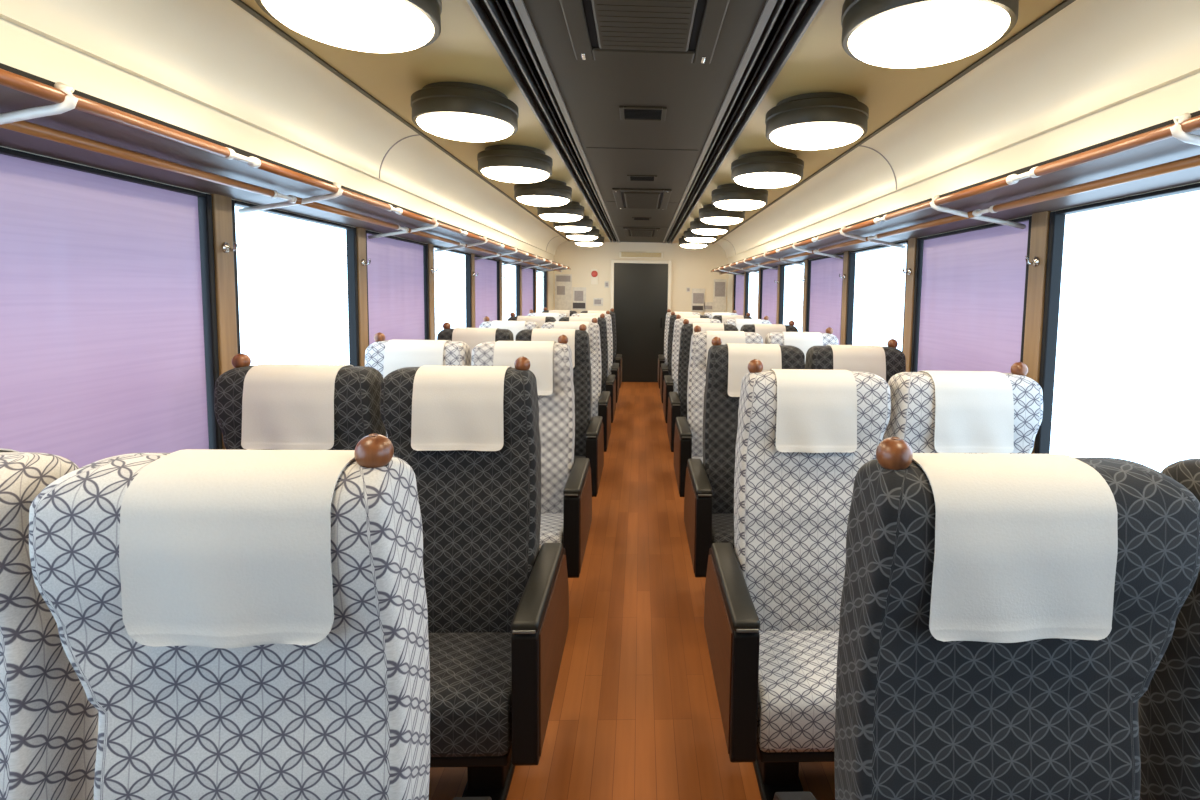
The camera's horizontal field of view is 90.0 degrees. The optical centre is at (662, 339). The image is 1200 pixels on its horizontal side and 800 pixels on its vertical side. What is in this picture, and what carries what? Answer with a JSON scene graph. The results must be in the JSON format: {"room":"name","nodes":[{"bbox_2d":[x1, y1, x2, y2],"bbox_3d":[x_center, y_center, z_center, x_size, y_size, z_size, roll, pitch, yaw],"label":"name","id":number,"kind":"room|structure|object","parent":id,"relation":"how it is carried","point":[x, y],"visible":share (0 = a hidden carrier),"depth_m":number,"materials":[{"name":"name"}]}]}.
{"room":"train carriage","nodes":[
{"label":"train carriage","id":0,"kind":"room"},
{"bbox_2d":[0,0,567,312],"bbox_3d":[-1.425,-0.062,3.846,0.339,2.278,11.076,1,5,-2],"label":"wall","id":1,"kind":"structure","parent":0,"point":[211,69],"depth_m":1.92,"materials":[{"name":"beige paint"}]},
{"bbox_2d":[0,147,222,449],"bbox_3d":[-1.421,0.051,1.469,0.040,0.946,0.871,1,5,-2],"label":"window","id":2,"kind":"structure","parent":1,"relation":"in","point":[204,200],"depth_m":1.86,"materials":[{"name":"black plastic"}]},
{"bbox_2d":[0,154,208,467],"bbox_3d":[-1.421,0.038,1.466,0.012,0.896,0.807,1,5,-2],"label":"roller blind","id":3,"kind":"object","parent":2,"relation":"attached to","point":[102,351],"visible":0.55,"depth_m":1.50,"materials":[{"name":"purple fabric"}]},
{"bbox_2d":[210,194,237,449],"bbox_3d":[-1.437,0.028,1.945,0.048,0.996,0.082,1,5,-2],"label":"trim","id":4,"kind":"structure","parent":1,"relation":"attached to","point":[221,205],"depth_m":1.92,"materials":[{"name":"brown laminate"}]},
{"bbox_2d":[0,63,570,271],"bbox_3d":[-1.304,-0.599,3.529,0.345,0.112,10.280,1,5,-2],"label":"luggage rack","id":5,"kind":"object","parent":1,"relation":"attached to","point":[40,116],"visible":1,"depth_m":1.49,"materials":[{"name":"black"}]},
{"bbox_2d":[231,199,359,365],"bbox_3d":[-1.456,-0.025,2.419,0.040,0.946,0.871,1,5,-2],"label":"window","id":6,"kind":"structure","parent":1,"relation":"in","point":[351,237],"depth_m":2.80,"materials":[{"name":"black plastic"}]},
{"bbox_2d":[355,227,367,365],"bbox_3d":[-1.472,-0.047,2.895,0.048,0.996,0.082,1,5,-2],"label":"trim","id":7,"kind":"structure","parent":1,"relation":"attached to","point":[360,232],"depth_m":2.87,"materials":[{"name":"brown laminate"}]},
{"bbox_2d":[366,230,429,345],"bbox_3d":[-1.490,-0.100,3.368,0.040,0.946,0.871,1,5,-2],"label":"window","id":8,"kind":"structure","parent":1,"relation":"in","point":[425,246],"depth_m":3.75,"materials":[{"name":"black plastic"}]},
{"bbox_2d":[367,233,424,344],"bbox_3d":[-1.490,-0.113,3.365,0.012,0.896,0.807,1,5,-2],"label":"roller blind","id":9,"kind":"object","parent":8,"relation":"attached to","point":[395,268],"visible":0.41,"depth_m":3.32,"materials":[{"name":"purple fabric"}]},
{"bbox_2d":[231,0,568,240],"bbox_3d":[-1.236,-1.095,3.771,0.020,0.010,10.876,1,5,-2],"label":"trim","id":10,"kind":"structure","parent":1,"relation":"attached to","point":[240,3],"depth_m":2.24,"materials":[{"name":"brown metal"}]},
{"bbox_2d":[428,244,434,339],"bbox_3d":[-1.506,-0.122,3.844,0.048,0.996,0.082,1,5,-2],"label":"trim","id":11,"kind":"structure","parent":1,"relation":"attached to","point":[430,246],"depth_m":3.82,"materials":[{"name":"brown laminate"}]},
{"bbox_2d":[434,246,471,327],"bbox_3d":[-1.525,-0.175,4.318,0.040,0.946,0.871,1,5,-2],"label":"window","id":12,"kind":"structure","parent":1,"relation":"in","point":[467,255],"depth_m":4.71,"materials":[{"name":"black plastic"}]},
{"bbox_2d":[471,254,474,327],"bbox_3d":[-1.541,-0.198,4.794,0.048,0.996,0.082,1,5,-2],"label":"trim","id":13,"kind":"structure","parent":1,"relation":"attached to","point":[472,255],"depth_m":4.76,"materials":[{"name":"brown laminate"}]},
{"bbox_2d":[475,255,499,320],"bbox_3d":[-1.560,-0.250,5.267,0.040,0.946,0.871,1,5,-2],"label":"window","id":14,"kind":"structure","parent":1,"relation":"in","point":[498,261],"depth_m":5.67,"materials":[{"name":"black plastic"}]},
{"bbox_2d":[475,257,496,327],"bbox_3d":[-1.560,-0.263,5.264,0.012,0.896,0.807,1,5,-2],"label":"roller blind","id":15,"kind":"object","parent":14,"relation":"attached to","point":[486,280],"visible":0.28,"depth_m":5.24,"materials":[{"name":"purple fabric"}]},
{"bbox_2d":[522,266,534,312],"bbox_3d":[-1.629,-0.401,7.166,0.040,0.946,0.871,1,5,-2],"label":"window","id":16,"kind":"structure","parent":1,"relation":"in","point":[522,266],"depth_m":7.56,"materials":[{"name":"black plastic"}]},
{"bbox_2d":[522,267,532,315],"bbox_3d":[-1.629,-0.413,7.163,0.012,0.896,0.807,1,5,-2],"label":"roller blind","id":17,"kind":"object","parent":16,"relation":"attached to","point":[527,274],"visible":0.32,"depth_m":7.17,"materials":[{"name":"purple fabric"}]},
{"bbox_2d":[429,382,834,799],"bbox_3d":[-0.164,1.129,3.986,2.900,0.080,11.076,1,5,-2],"label":"floor","id":18,"kind":"structure","parent":0,"point":[635,714],"depth_m":2.22,"materials":[{"name":"brown wood"}]},
{"bbox_2d":[0,448,98,799],"bbox_3d":[-1.051,0.729,0.707,0.476,1.203,0.558,1,5,-2],"label":"seat","id":19,"kind":"object","parent":18,"relation":"on","point":[49,724],"visible":0.7,"depth_m":0.78,"materials":[{"name":"white fabric"}]},
{"bbox_2d":[29,433,491,799],"bbox_3d":[-0.541,0.734,0.749,0.548,1.203,0.621,1,5,-2],"label":"seat","id":20,"kind":"object","parent":18,"relation":"on","point":[236,624],"visible":1,"depth_m":0.77,"materials":[{"name":"white fabric"}]},
{"bbox_2d":[214,353,386,449],"bbox_3d":[-1.085,0.656,1.657,0.476,1.200,0.558,1,5,-2],"label":"seat","id":21,"kind":"object","parent":18,"relation":"on","point":[262,406],"visible":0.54,"depth_m":1.74,"materials":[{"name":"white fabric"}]},
{"bbox_2d":[365,332,470,455],"bbox_3d":[-1.120,0.581,2.606,0.476,1.200,0.558,1,5,-2],"label":"seat","id":22,"kind":"object","parent":18,"relation":"on","point":[385,356],"visible":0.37,"depth_m":2.69,"materials":[{"name":"white fabric"}]},
{"bbox_2d":[380,356,568,799],"bbox_3d":[-0.576,0.660,1.699,0.548,1.200,0.621,1,5,-2],"label":"seat","id":23,"kind":"object","parent":18,"relation":"on","point":[469,436],"visible":0.88,"depth_m":1.75,"materials":[{"name":"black fabric"}]},
{"bbox_2d":[428,632,511,756],"bbox_3d":[-0.614,0.914,1.614,0.472,0.154,0.398,1,4,-2],"label":"seat cushion","id":24,"kind":"object","parent":23,"relation":"on","point":[471,695],"depth_m":1.45,"materials":[{"name":"black fabric"}]},
{"bbox_2d":[437,322,513,357],"bbox_3d":[-1.155,0.505,3.555,0.476,1.200,0.558,1,5,-2],"label":"seat","id":25,"kind":"object","parent":18,"relation":"on","point":[472,337],"visible":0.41,"depth_m":3.64,"materials":[{"name":"fabric"}]},
{"bbox_2d":[479,316,538,340],"bbox_3d":[-1.189,0.430,4.505,0.476,1.200,0.558,1,5,-2],"label":"seat","id":26,"kind":"object","parent":18,"relation":"on","point":[514,327],"visible":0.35,"depth_m":4.59,"materials":[{"name":"white fabric"}]},
{"bbox_2d":[471,335,591,577],"bbox_3d":[-0.611,0.585,2.648,0.548,1.200,0.621,1,5,-2],"label":"seat","id":27,"kind":"object","parent":18,"relation":"on","point":[566,486],"visible":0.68,"depth_m":2.70,"materials":[{"name":"white fabric"}]},
{"bbox_2d":[539,513,562,550],"bbox_3d":[-0.648,0.839,2.563,0.472,0.154,0.398,1,4,-2],"label":"seat cushion","id":28,"kind":"object","parent":27,"relation":"on","point":[551,527],"depth_m":2.46,"materials":[{"name":"white fabric"}]},
{"bbox_2d":[507,312,555,328],"bbox_3d":[-1.224,0.355,5.454,0.476,1.200,0.558,1,5,-2],"label":"seat","id":29,"kind":"object","parent":18,"relation":"on","point":[540,320],"visible":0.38,"depth_m":5.54,"materials":[{"name":"fabric"}]},
{"bbox_2d":[515,324,603,496],"bbox_3d":[-0.645,0.510,3.597,0.548,1.200,0.621,1,5,-2],"label":"seat","id":30,"kind":"object","parent":18,"relation":"on","point":[589,435],"visible":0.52,"depth_m":3.65,"materials":[{"name":"black fabric"}]},
{"bbox_2d":[541,318,610,451],"bbox_3d":[-0.680,0.435,4.547,0.548,1.200,0.621,1,5,-2],"label":"seat","id":31,"kind":"object","parent":18,"relation":"on","point":[601,402],"visible":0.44,"depth_m":4.61,"materials":[{"name":"white fabric"}]},
{"bbox_2d":[559,313,615,422],"bbox_3d":[-0.714,0.359,5.496,0.548,1.200,0.621,1,5,-2],"label":"seat","id":32,"kind":"object","parent":18,"relation":"on","point":[608,382],"visible":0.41,"depth_m":5.56,"materials":[{"name":"black fabric"}]},
{"bbox_2d":[571,310,618,402],"bbox_3d":[-0.749,0.284,6.446,0.548,1.200,0.621,1,5,-2],"label":"seat","id":33,"kind":"object","parent":18,"relation":"on","point":[613,368],"visible":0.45,"depth_m":6.51,"materials":[{"name":"white fabric"}]},
{"bbox_2d":[580,308,621,387],"bbox_3d":[-0.783,0.209,7.395,0.548,1.200,0.621,1,5,-2],"label":"seat","id":34,"kind":"object","parent":18,"relation":"on","point":[617,358],"visible":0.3,"depth_m":7.46,"materials":[{"name":"black fabric"}]},
{"bbox_2d":[658,309,700,388],"bbox_3d":[0.222,0.221,7.433,0.548,1.200,0.621,1,5,-2],"label":"seat","id":35,"kind":"object","parent":18,"relation":"on","point":[661,358],"visible":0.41,"depth_m":7.49,"materials":[{"name":"white fabric"}]},
{"bbox_2d":[660,311,709,402],"bbox_3d":[0.257,0.296,6.483,0.548,1.200,0.621,1,5,-2],"label":"seat","id":36,"kind":"object","parent":18,"relation":"on","point":[666,369],"visible":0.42,"depth_m":6.54,"materials":[{"name":"black fabric"}]},
{"bbox_2d":[663,315,720,422],"bbox_3d":[0.291,0.372,5.534,0.548,1.200,0.621,1,5,-2],"label":"seat","id":37,"kind":"object","parent":18,"relation":"on","point":[670,383],"visible":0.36,"depth_m":5.59,"materials":[{"name":"white fabric"}]},
{"bbox_2d":[667,319,737,451],"bbox_3d":[0.326,0.447,4.584,0.548,1.200,0.621,1,5,-2],"label":"seat","id":38,"kind":"object","parent":18,"relation":"on","point":[677,403],"visible":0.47,"depth_m":4.64,"materials":[{"name":"black fabric"}]},
{"bbox_2d":[674,326,762,496],"bbox_3d":[0.361,0.522,3.635,0.548,1.200,0.621,1,5,-2],"label":"seat","id":39,"kind":"object","parent":18,"relation":"on","point":[688,436],"visible":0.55,"depth_m":3.69,"materials":[{"name":"white fabric"}]},
{"bbox_2d":[684,337,804,576],"bbox_3d":[0.395,0.597,2.686,0.548,1.200,0.621,1,5,-2],"label":"seat","id":40,"kind":"object","parent":18,"relation":"on","point":[709,484],"visible":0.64,"depth_m":2.73,"materials":[{"name":"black fabric"}]},
{"bbox_2d":[711,514,734,550],"bbox_3d":[0.433,0.852,2.604,0.472,0.154,0.398,1,4,-2],"label":"seat cushion","id":41,"kind":"object","parent":40,"relation":"on","point":[722,524],"depth_m":2.47,"materials":[{"name":"black fabric"}]},
{"bbox_2d":[724,316,770,330],"bbox_3d":[0.803,0.380,5.530,0.476,1.200,0.558,1,5,-2],"label":"seat","id":42,"kind":"object","parent":18,"relation":"on","point":[738,323],"visible":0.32,"depth_m":5.62,"materials":[{"name":"white fabric"}]},
{"bbox_2d":[740,320,797,343],"bbox_3d":[0.837,0.455,4.581,0.476,1.200,0.558,1,5,-2],"label":"seat","id":43,"kind":"object","parent":18,"relation":"on","point":[763,330],"visible":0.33,"depth_m":4.67,"materials":[{"name":"fabric"}]},
{"bbox_2d":[704,359,890,799],"bbox_3d":[0.430,0.673,1.736,0.548,1.200,0.621,1,5,-2],"label":"seat","id":44,"kind":"object","parent":18,"relation":"on","point":[772,604],"visible":0.82,"depth_m":1.78,"materials":[{"name":"white fabric"}]},
{"bbox_2d":[757,630,838,751],"bbox_3d":[0.468,0.927,1.654,0.472,0.154,0.398,1,4,-2],"label":"seat cushion","id":45,"kind":"object","parent":44,"relation":"on","point":[796,694],"depth_m":1.48,"materials":[{"name":"white fabric"}]},
{"bbox_2d":[765,327,837,360],"bbox_3d":[0.872,0.530,3.631,0.476,1.200,0.558,1,5,-2],"label":"seat","id":46,"kind":"object","parent":18,"relation":"on","point":[803,341],"visible":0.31,"depth_m":3.72,"materials":[{"name":"white fabric"}]},
{"bbox_2d":[805,339,905,440],"bbox_3d":[0.906,0.605,2.682,0.476,1.200,0.558,1,5,-2],"label":"seat","id":47,"kind":"object","parent":18,"relation":"on","point":[887,361],"visible":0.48,"depth_m":2.76,"materials":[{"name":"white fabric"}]},
{"bbox_2d":[883,362,1042,453],"bbox_3d":[0.941,0.681,1.732,0.476,1.200,0.558,1,5,-2],"label":"seat","id":48,"kind":"object","parent":18,"relation":"on","point":[992,412],"visible":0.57,"depth_m":1.81,"materials":[{"name":"white fabric"}]},
{"bbox_2d":[773,437,1199,799],"bbox_3d":[0.464,0.746,0.787,0.548,1.203,0.621,1,5,-2],"label":"seat","id":49,"kind":"object","parent":18,"relation":"on","point":[1006,620],"visible":1,"depth_m":0.81,"materials":[{"name":"black fabric"}]},
{"bbox_2d":[1138,458,1199,799],"bbox_3d":[0.976,0.754,0.783,0.476,1.203,0.558,1,5,-2],"label":"seat","id":50,"kind":"object","parent":18,"relation":"on","point":[1169,710],"visible":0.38,"depth_m":0.86,"materials":[{"name":"black fabric"}]},
{"bbox_2d":[554,240,727,314],"bbox_3d":[-0.345,-0.480,9.361,2.900,2.278,0.100,1,5,-2],"label":"wall","id":51,"kind":"structure","parent":0,"point":[690,267],"depth_m":9.27,"materials":[{"name":"beige paint"}]},
{"bbox_2d":[555,274,571,310],"bbox_3d":[-1.538,-0.730,9.242,0.260,0.580,0.019,1,5,-2],"label":"notice board","id":52,"kind":"object","parent":51,"relation":"attached to","point":[563,282],"visible":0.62,"depth_m":9.23,"materials":[{"name":"paper"}]},
{"bbox_2d":[572,287,585,308],"bbox_3d":[-1.295,-0.647,9.257,0.210,0.340,0.019,1,5,-2],"label":"poster","id":53,"kind":"object","parent":51,"relation":"attached to","point":[578,293],"visible":1,"depth_m":9.25,"materials":[{"name":"paper"}]},
{"bbox_2d":[610,260,671,381],"bbox_3d":[-0.345,-0.287,9.303,0.937,1.903,0.065,1,5,-2],"label":"door","id":54,"kind":"structure","parent":51,"relation":"in","point":[640,301],"depth_m":9.28,"materials":[{"name":"black metal"}]},
{"bbox_2d":[619,252,662,257],"bbox_3d":[-0.330,-1.318,9.232,0.680,0.090,0.026,1,5,-2],"label":"air vent","id":55,"kind":"object","parent":51,"relation":"in","point":[621,254],"visible":1,"depth_m":9.22,"materials":[{"name":"beige"}]},
{"bbox_2d":[691,288,704,311],"bbox_3d":[0.559,-0.625,9.327,0.210,0.360,0.019,1,5,-2],"label":"poster","id":56,"kind":"object","parent":51,"relation":"attached to","point":[698,295],"visible":1,"depth_m":9.32,"materials":[{"name":"paper"}]},
{"bbox_2d":[713,279,726,311],"bbox_3d":[0.894,-0.681,9.335,0.200,0.540,0.019,1,5,-2],"label":"notice board","id":57,"kind":"object","parent":51,"relation":"attached to","point":[719,293],"visible":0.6,"depth_m":9.33,"materials":[{"name":"paper"}]},
{"bbox_2d":[242,0,1063,243],"bbox_3d":[-0.129,-1.132,3.808,2.222,0.100,11.076,1,5,-2],"label":"ceiling","id":58,"kind":"structure","parent":0,"point":[592,92],"depth_m":2.25,"materials":[{"name":"paint"}]},
{"bbox_2d":[255,0,441,52],"bbox_3d":[-0.758,-0.826,1.455,0.412,0.161,0.412,1,5,-2],"label":"ceiling lamp","id":59,"kind":"object","parent":58,"relation":"attached to","point":[376,26],"visible":1,"depth_m":1.42,"materials":[{"name":"white plastic"}]},
{"bbox_2d":[411,81,518,141],"bbox_3d":[-0.792,-0.901,2.404,0.412,0.161,0.412,1,5,-2],"label":"ceiling lamp","id":60,"kind":"object","parent":58,"relation":"attached to","point":[460,111],"visible":1,"depth_m":2.26,"materials":[{"name":"white"}]},
{"bbox_2d":[417,113,512,141],"bbox_3d":[-0.793,-0.848,2.409,0.372,0.055,0.372,1,4,-2],"label":"diffuser","id":61,"kind":"object","parent":60,"relation":"attached to","point":[469,127],"depth_m":2.32,"materials":[{"name":"white plastic"}]},
{"bbox_2d":[477,144,552,182],"bbox_3d":[-0.827,-0.976,3.354,0.412,0.161,0.412,1,5,-2],"label":"ceiling lamp","id":62,"kind":"object","parent":58,"relation":"attached to","point":[505,163],"visible":1,"depth_m":3.21,"materials":[{"name":"white"}]},
{"bbox_2d":[481,167,548,182],"bbox_3d":[-0.828,-0.923,3.358,0.372,0.055,0.372,1,4,-2],"label":"diffuser","id":63,"kind":"object","parent":62,"relation":"attached to","point":[505,174],"depth_m":3.26,"materials":[{"name":"white plastic"}]},
{"bbox_2d":[466,0,619,241],"bbox_3d":[-0.528,-1.106,3.796,0.148,0.062,10.876,1,5,-2],"label":"trim","id":64,"kind":"structure","parent":58,"relation":"attached to","point":[508,25],"depth_m":2.25,"materials":[{"name":"black metal"}]},
{"bbox_2d":[514,179,571,206],"bbox_3d":[-0.861,-1.051,4.303,0.412,0.161,0.412,1,5,-2],"label":"ceiling lamp","id":65,"kind":"object","parent":58,"relation":"attached to","point":[547,192],"visible":0.98,"depth_m":4.16,"materials":[{"name":"white"}]},
{"bbox_2d":[517,196,568,206],"bbox_3d":[-0.862,-0.999,4.307,0.372,0.055,0.372,1,4,-2],"label":"diffuser","id":66,"kind":"object","parent":65,"relation":"attached to","point":[544,201],"depth_m":4.21,"materials":[{"name":"white plastic"}]},
{"bbox_2d":[537,201,583,221],"bbox_3d":[-0.896,-1.127,5.253,0.412,0.161,0.412,1,5,-2],"label":"ceiling lamp","id":67,"kind":"object","parent":58,"relation":"attached to","point":[571,211],"visible":0.9,"depth_m":5.11,"materials":[{"name":"white plastic"}]},
{"bbox_2d":[539,214,581,221],"bbox_3d":[-0.897,-1.074,5.257,0.372,0.055,0.372,1,4,-2],"label":"diffuser","id":68,"kind":"object","parent":67,"relation":"attached to","point":[551,217],"depth_m":5.15,"materials":[{"name":"white plastic"}]},
{"bbox_2d":[553,216,592,232],"bbox_3d":[-0.931,-1.202,6.202,0.412,0.161,0.412,1,5,-2],"label":"ceiling lamp","id":69,"kind":"object","parent":58,"relation":"attached to","point":[584,224],"visible":0.84,"depth_m":6.07,"materials":[{"name":"white plastic"}]},
{"bbox_2d":[555,226,590,232],"bbox_3d":[-0.931,-1.149,6.206,0.372,0.055,0.372,1,4,-2],"label":"diffuser","id":70,"kind":"object","parent":69,"relation":"attached to","point":[573,229],"depth_m":6.09,"materials":[{"name":"white plastic"}]},
{"bbox_2d":[565,226,598,240],"bbox_3d":[-0.965,-1.277,7.151,0.412,0.161,0.412,1,5,-2],"label":"ceiling lamp","id":71,"kind":"object","parent":58,"relation":"attached to","point":[592,234],"visible":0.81,"depth_m":7.02,"materials":[{"name":"white plastic"}]},
{"bbox_2d":[623,227,659,236],"bbox_3d":[-0.271,-1.379,7.685,0.450,0.021,1.050,1,5,-2],"label":"ceiling vent","id":72,"kind":"object","parent":58,"relation":"in","point":[633,232],"visible":1,"depth_m":7.52,"materials":[{"name":"brown metal"}]},
{"bbox_2d":[612,188,671,209],"bbox_3d":[-0.173,-1.165,4.996,0.450,0.021,1.050,1,5,-2],"label":"ceiling vent","id":73,"kind":"object","parent":58,"relation":"in","point":[637,199],"visible":1,"depth_m":4.85,"materials":[{"name":"brown metal"}]},
{"bbox_2d":[619,106,666,120],"bbox_3d":[-0.086,-0.982,2.589,0.200,0.008,0.180,1,5,-2],"label":"ceiling vent","id":74,"kind":"object","parent":58,"relation":"attached to","point":[626,112],"visible":1,"depth_m":2.58,"materials":[{"name":"brown metal"}]},
{"bbox_2d":[560,0,729,63],"bbox_3d":[-0.044,-0.884,1.439,0.450,0.021,1.110,1,5,-2],"label":"ceiling vent","id":75,"kind":"object","parent":58,"relation":"in","point":[661,31],"visible":1,"depth_m":1.73,"materials":[{"name":"brown metal"}]},
{"bbox_2d":[684,228,716,242],"bbox_3d":[0.458,-1.260,7.205,0.412,0.161,0.412,1,5,-2],"label":"ceiling lamp","id":76,"kind":"object","parent":58,"relation":"attached to","point":[690,236],"visible":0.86,"depth_m":7.07,"materials":[{"name":"white plastic"}]},
{"bbox_2d":[690,218,728,234],"bbox_3d":[0.492,-1.185,6.255,0.412,0.161,0.412,1,5,-2],"label":"ceiling lamp","id":77,"kind":"object","parent":58,"relation":"attached to","point":[697,226],"visible":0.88,"depth_m":6.12,"materials":[{"name":"white plastic"}]},
{"bbox_2d":[699,204,744,224],"bbox_3d":[0.527,-1.109,5.306,0.412,0.161,0.412,1,5,-2],"label":"ceiling lamp","id":78,"kind":"object","parent":58,"relation":"attached to","point":[710,214],"visible":0.92,"depth_m":5.16,"materials":[{"name":"white"}]},
{"bbox_2d":[701,217,742,224],"bbox_3d":[0.526,-1.057,5.310,0.372,0.055,0.372,1,4,-2],"label":"diffuser","id":79,"kind":"object","parent":78,"relation":"attached to","point":[710,220],"depth_m":5.20,"materials":[{"name":"white plastic"}]},
{"bbox_2d":[711,183,767,210],"bbox_3d":[0.561,-1.034,4.356,0.412,0.161,0.412,1,5,-2],"label":"ceiling lamp","id":80,"kind":"object","parent":58,"relation":"attached to","point":[733,196],"visible":0.97,"depth_m":4.21,"materials":[{"name":"white"}]},
{"bbox_2d":[714,200,764,210],"bbox_3d":[0.561,-0.981,4.361,0.372,0.055,0.372,1,4,-2],"label":"diffuser","id":81,"kind":"object","parent":80,"relation":"attached to","point":[738,205],"depth_m":4.26,"materials":[{"name":"white plastic"}]},
{"bbox_2d":[663,0,824,243],"bbox_3d":[0.269,-1.097,3.826,0.148,0.062,10.876,1,5,-2],"label":"trim","id":82,"kind":"structure","parent":58,"relation":"attached to","point":[781,24],"depth_m":2.21,"materials":[{"name":"black metal"}]},
{"bbox_2d":[731,151,803,187],"bbox_3d":[0.596,-0.959,3.407,0.412,0.161,0.412,1,5,-2],"label":"ceiling lamp","id":83,"kind":"object","parent":58,"relation":"attached to","point":[760,169],"visible":1,"depth_m":3.26,"materials":[{"name":"white"}]},
{"bbox_2d":[734,173,799,187],"bbox_3d":[0.595,-0.906,3.411,0.372,0.055,0.372,1,4,-2],"label":"diffuser","id":84,"kind":"object","parent":83,"relation":"attached to","point":[754,180],"depth_m":3.31,"materials":[{"name":"white plastic"}]},
{"bbox_2d":[765,92,868,149],"bbox_3d":[0.631,-0.884,2.458,0.412,0.161,0.412,1,5,-2],"label":"ceiling lamp","id":85,"kind":"object","parent":58,"relation":"attached to","point":[816,120],"visible":1,"depth_m":2.31,"materials":[{"name":"white"}]},
{"bbox_2d":[770,122,862,149],"bbox_3d":[0.630,-0.831,2.462,0.372,0.055,0.372,1,4,-2],"label":"diffuser","id":86,"kind":"object","parent":85,"relation":"attached to","point":[793,135],"depth_m":2.37,"materials":[{"name":"white plastic"}]},
{"bbox_2d":[841,0,1018,67],"bbox_3d":[0.665,-0.808,1.508,0.412,0.161,0.412,1,5,-2],"label":"ceiling lamp","id":87,"kind":"object","parent":58,"relation":"attached to","point":[883,33],"visible":1,"depth_m":1.43,"materials":[{"name":"white plastic"}]},
{"bbox_2d":[714,0,1199,312],"bbox_3d":[1.134,-0.031,3.942,0.339,2.278,11.076,1,5,-2],"label":"wall","id":88,"kind":"structure","parent":0,"point":[1093,72],"depth_m":2.01,"materials":[{"name":"beige paint"}]},
{"bbox_2d":[733,273,743,310],"bbox_3d":[1.062,-0.443,8.217,0.040,0.946,0.871,1,5,-2],"label":"window","id":89,"kind":"structure","parent":88,"relation":"in","point":[740,273],"depth_m":8.61,"materials":[{"name":"black metal"}]},
{"bbox_2d":[735,275,743,314],"bbox_3d":[1.063,-0.456,8.214,0.012,0.896,0.807,1,5,-2],"label":"roller blind","id":90,"kind":"object","parent":89,"relation":"attached to","point":[739,298],"visible":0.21,"depth_m":8.24,"materials":[{"name":"purple fabric"}]},
{"bbox_2d":[759,266,777,319],"bbox_3d":[1.132,-0.292,6.318,0.040,0.946,0.871,1,5,-2],"label":"window","id":91,"kind":"structure","parent":88,"relation":"in","point":[761,276],"depth_m":6.71,"materials":[{"name":"black metal"}]},
{"bbox_2d":[762,267,777,323],"bbox_3d":[1.132,-0.305,6.315,0.012,0.896,0.807,1,5,-2],"label":"roller blind","id":92,"kind":"object","parent":91,"relation":"attached to","point":[769,288],"visible":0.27,"depth_m":6.29,"materials":[{"name":"purple fabric"}]},
{"bbox_2d":[779,261,803,323],"bbox_3d":[1.166,-0.217,5.369,0.040,0.946,0.871,1,5,-2],"label":"window","id":93,"kind":"structure","parent":88,"relation":"in","point":[782,267],"depth_m":5.76,"materials":[{"name":"black metal"}]},
{"bbox_2d":[806,253,843,338],"bbox_3d":[1.201,-0.142,4.420,0.040,0.946,0.871,1,5,-2],"label":"window","id":94,"kind":"structure","parent":88,"relation":"in","point":[840,254],"depth_m":4.81,"materials":[{"name":"black metal"}]},
{"bbox_2d":[809,255,842,344],"bbox_3d":[1.201,-0.155,4.417,0.012,0.896,0.807,1,5,-2],"label":"roller blind","id":95,"kind":"object","parent":94,"relation":"attached to","point":[826,283],"visible":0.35,"depth_m":4.39,"materials":[{"name":"purple fabric"}]},
{"bbox_2d":[840,251,849,344],"bbox_3d":[1.216,-0.089,3.946,0.048,0.996,0.082,1,5,-2],"label":"trim","id":96,"kind":"structure","parent":88,"relation":"attached to","point":[846,254],"depth_m":3.92,"materials":[{"name":"brown laminate"}]},
{"bbox_2d":[845,240,907,351],"bbox_3d":[1.235,-0.067,3.470,0.040,0.946,0.871,1,5,-2],"label":"window","id":97,"kind":"structure","parent":88,"relation":"in","point":[852,254],"depth_m":3.86,"materials":[{"name":"black metal"}]},
{"bbox_2d":[712,0,1075,243],"bbox_3d":[0.976,-1.068,3.854,0.020,0.010,10.876,1,5,-2],"label":"trim","id":98,"kind":"structure","parent":88,"relation":"attached to","point":[1065,3],"depth_m":2.15,"materials":[{"name":"brown metal"}]},
{"bbox_2d":[903,238,916,371],"bbox_3d":[1.250,-0.014,2.997,0.048,0.996,0.082,1,5,-2],"label":"trim","id":99,"kind":"structure","parent":88,"relation":"attached to","point":[912,242],"depth_m":2.97,"materials":[{"name":"brown laminate"}]},
{"bbox_2d":[711,110,1199,274],"bbox_3d":[1.049,-0.570,3.617,0.345,0.112,10.280,1,5,-2],"label":"luggage rack","id":100,"kind":"object","parent":88,"relation":"attached to","point":[1164,155],"visible":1,"depth_m":1.72,"materials":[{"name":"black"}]},
{"bbox_2d":[910,216,1031,371],"bbox_3d":[1.270,0.009,2.521,0.040,0.946,0.871,1,5,-2],"label":"window","id":101,"kind":"structure","parent":88,"relation":"in","point":[920,241],"depth_m":2.90,"materials":[{"name":"black metal"}]},
{"bbox_2d":[917,221,1028,372],"bbox_3d":[1.270,-0.004,2.518,0.012,0.896,0.807,1,5,-2],"label":"roller blind","id":102,"kind":"object","parent":101,"relation":"attached to","point":[973,287],"visible":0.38,"depth_m":2.44,"materials":[{"name":"purple fabric"}]},
{"bbox_2d":[1023,211,1050,453],"bbox_3d":[1.285,0.061,2.047,0.048,0.996,0.082,1,5,-2],"label":"trim","id":103,"kind":"structure","parent":88,"relation":"attached to","point":[1038,242],"depth_m":2.02,"materials":[{"name":"brown laminate"}]},
{"bbox_2d":[1034,183,1199,453],"bbox_3d":[1.305,0.084,1.571,0.040,0.946,0.871,1,5,-2],"label":"window","id":104,"kind":"structure","parent":88,"relation":"in","point":[1057,218],"depth_m":1.97,"materials":[{"name":"black plastic"}]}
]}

